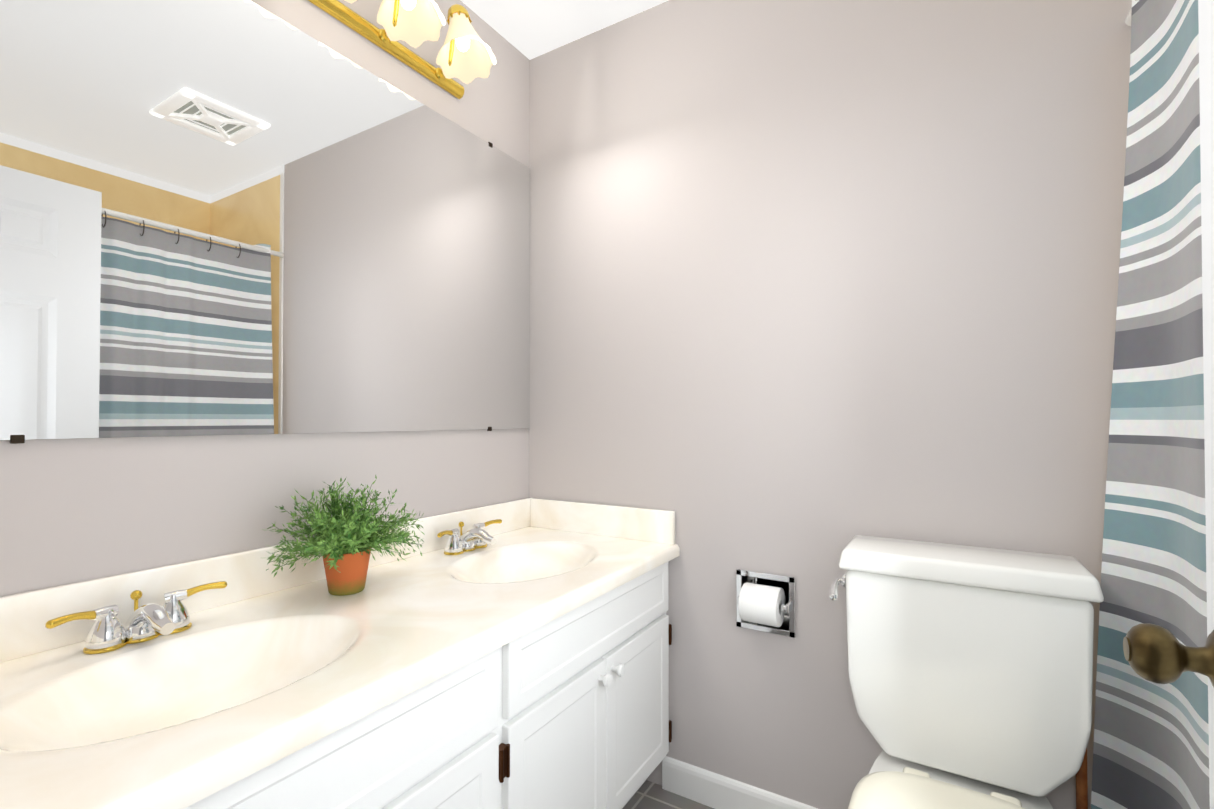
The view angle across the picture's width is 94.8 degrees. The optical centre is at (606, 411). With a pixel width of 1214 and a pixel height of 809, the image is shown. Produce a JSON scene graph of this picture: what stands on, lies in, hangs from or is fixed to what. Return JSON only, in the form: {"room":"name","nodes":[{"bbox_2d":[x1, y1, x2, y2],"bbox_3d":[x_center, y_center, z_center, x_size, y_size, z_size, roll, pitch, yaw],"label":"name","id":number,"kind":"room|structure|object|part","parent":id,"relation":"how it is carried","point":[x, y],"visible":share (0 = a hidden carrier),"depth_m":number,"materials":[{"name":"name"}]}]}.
{"room":"bathroom","nodes":[
{"label":"bathroom","id":0,"kind":"room"},
{"bbox_2d":[0,0,529,596],"bbox_3d":[-0.759,-0.068,1.330,0.100,2.440,1.870,0,-1,31],"label":"wall","id":1,"kind":"structure","parent":0,"point":[74,510],"depth_m":1.22,"materials":[{"name":"grey paint"}]},
{"bbox_2d":[0,0,529,443],"bbox_3d":[-0.668,-0.418,1.377,0.008,0.952,1.496,0,-1,31],"label":"mirror","id":2,"kind":"object","parent":1,"relation":"attached to","point":[233,217],"visible":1,"depth_m":1.18,"materials":[{"name":"clear glass"}]},
{"bbox_2d":[308,0,496,98],"bbox_3d":[-0.566,-1.075,1.355,0.211,0.204,0.760,0,-1,31],"label":"sconce","id":3,"kind":"object","parent":1,"relation":"attached to","point":[465,55],"visible":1,"depth_m":1.52,"materials":[{"name":"glass"}]},
{"bbox_2d":[460,0,668,59],"bbox_3d":[0.313,-1.327,0.693,2.610,0.060,1.870,0,-1,31],"label":"ceiling","id":4,"kind":"structure","parent":0,"point":[530,29],"depth_m":1.82,"materials":[{"name":"white paint"}]},
{"bbox_2d":[623,780,713,808],"bbox_3d":[0.313,1.173,0.660,2.610,0.060,1.870,0,-1,31],"label":"floor","id":5,"kind":"structure","parent":0,"point":[649,795],"depth_m":1.66,"materials":[{"name":"tile"}]},
{"bbox_2d":[0,497,679,808],"bbox_3d":[-0.422,0.724,1.202,0.591,0.852,1.514,0,-1,31],"label":"bathroom vanity","id":6,"kind":"object","parent":5,"relation":"on","point":[513,654],"visible":1,"depth_m":1.00,"materials":[{"name":"white paint"}]},
{"bbox_2d":[45,581,227,654],"bbox_3d":[-0.812,0.355,0.973,0.057,0.080,0.252,0,-1,31],"label":"faucet","id":7,"kind":"object","parent":6,"relation":"on","point":[107,635],"depth_m":0.95,"materials":[{"name":"silver metal"}]},
{"bbox_2d":[262,476,424,595],"bbox_3d":[-0.560,0.271,1.232,0.281,0.253,0.372,0,-1,31],"label":"plant","id":8,"kind":"object","parent":6,"relation":"on","point":[345,542],"visible":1,"depth_m":1.20,"materials":[{"name":"green plant"}]},
{"bbox_3d":[-0.576,0.351,1.236,0.100,0.092,0.100,0,-1,31],"label":"pot","id":9,"kind":"part","parent":8,"relation":"part of","materials":[{"name":"ceramic"}]},
{"bbox_3d":[-0.305,0.815,0.903,0.018,0.413,0.361,0,-1,31],"label":"door","id":10,"kind":"part","parent":6,"relation":"part of","materials":[{"name":"white paint"}]},
{"bbox_2d":[437,519,502,555],"bbox_3d":[-0.411,0.363,1.630,0.057,0.080,0.252,0,-1,31],"label":"faucet","id":11,"kind":"object","parent":6,"relation":"on","point":[455,545],"depth_m":1.60,"materials":[{"name":"silver metal"}]},
{"bbox_3d":[-0.103,0.819,1.233,0.018,0.413,0.361,0,-1,31],"label":"door","id":12,"kind":"part","parent":6,"relation":"part of","materials":[{"name":"white paint"}]},
{"bbox_3d":[-0.004,0.649,1.351,0.031,0.032,0.032,0,-1,31],"label":"knob","id":13,"kind":"part","parent":6,"relation":"part of","materials":[{"name":"white paint"}]},
{"bbox_3d":[0.029,0.650,1.405,0.031,0.032,0.032,0,-1,31],"label":"knob","id":14,"kind":"part","parent":6,"relation":"part of","materials":[{"name":"white paint"}]},
{"bbox_3d":[0.086,0.823,1.544,0.018,0.413,0.361,0,-1,31],"label":"door","id":15,"kind":"part","parent":6,"relation":"part of","materials":[{"name":"white paint"}]},
{"bbox_2d":[829,535,1103,808],"bbox_3d":[0.629,0.727,1.009,0.474,0.840,0.711,0,-1,31],"label":"toilet","id":16,"kind":"object","parent":5,"relation":"on","point":[970,669],"visible":1,"depth_m":1.13,"materials":[{"name":"white ceramic"}]},
{"bbox_3d":[0.528,0.399,1.275,0.028,0.052,0.078,0,-1,31],"label":"lever","id":17,"kind":"part","parent":16,"relation":"part of","materials":[{"name":"silver metal"}]},
{"bbox_3d":[0.579,0.746,0.911,0.360,0.042,0.493,0,-1,31],"label":"seat","id":18,"kind":"part","parent":16,"relation":"part of","materials":[{"name":"beige plastic"}]},
{"bbox_2d":[1076,748,1087,808],"bbox_3d":[0.994,0.911,1.167,0.072,0.478,0.072,0,-1,31],"label":"plunger","id":19,"kind":"object","parent":5,"relation":"on","point":[1081,789],"depth_m":1.16,"materials":[{"name":"brown wood"}]},
{"bbox_2d":[529,0,1131,808],"bbox_3d":[0.773,-0.067,1.432,2.410,2.440,0.100,0,-1,31],"label":"wall","id":20,"kind":"structure","parent":0,"point":[817,286],"depth_m":1.50,"materials":[{"name":"grey paint"}]},
{"bbox_2d":[662,756,817,808],"bbox_3d":[0.639,1.105,1.433,1.093,0.096,0.012,0,-1,31],"label":"baseboard","id":21,"kind":"structure","parent":20,"relation":"attached to","point":[702,786],"depth_m":1.62,"materials":[{"name":"white paint"}]},
{"bbox_2d":[736,569,794,637],"bbox_3d":[0.443,0.535,1.563,0.164,0.164,0.133,0,-1,31],"label":"holder","id":22,"kind":"object","parent":20,"relation":"attached to","point":[765,602],"visible":1,"depth_m":1.53,"materials":[{"name":"silver metal"}]},
{"bbox_3d":[0.590,-0.091,-0.366,0.850,2.440,0.120,0,-1,31],"label":"wall","id":23,"kind":"structure","parent":0,"visible":0},
{"bbox_2d":[1198,0,1213,808],"bbox_3d":[0.436,0.125,0.243,0.035,2.000,0.765,0,-1,31],"label":"door leaf","id":24,"kind":"structure","parent":23,"relation":"in","point":[1206,44],"depth_m":0.57,"materials":[{"name":"white paint"}]},
{"bbox_2d":[1123,623,1213,686],"bbox_3d":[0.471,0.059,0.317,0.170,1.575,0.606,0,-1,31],"label":"door knob","id":25,"kind":"object","parent":24,"relation":"attached to","point":[1154,653],"depth_m":0.54,"materials":[{"name":"brown metal"}]},
{"bbox_3d":[1.117,-0.048,1.158,0.022,2.395,0.009,0,-1,31],"label":"trim","id":26,"kind":"structure","parent":0,"visible":0},
{"bbox_2d":[1091,0,1209,808],"bbox_3d":[0.680,0.069,0.538,0.128,1.864,1.506,0,-1,31],"label":"shower curtain","id":27,"kind":"object","parent":26,"relation":"hanging from","point":[1151,746],"visible":0.96,"depth_m":1.05,"materials":[{"name":"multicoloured fabric"}]}
]}

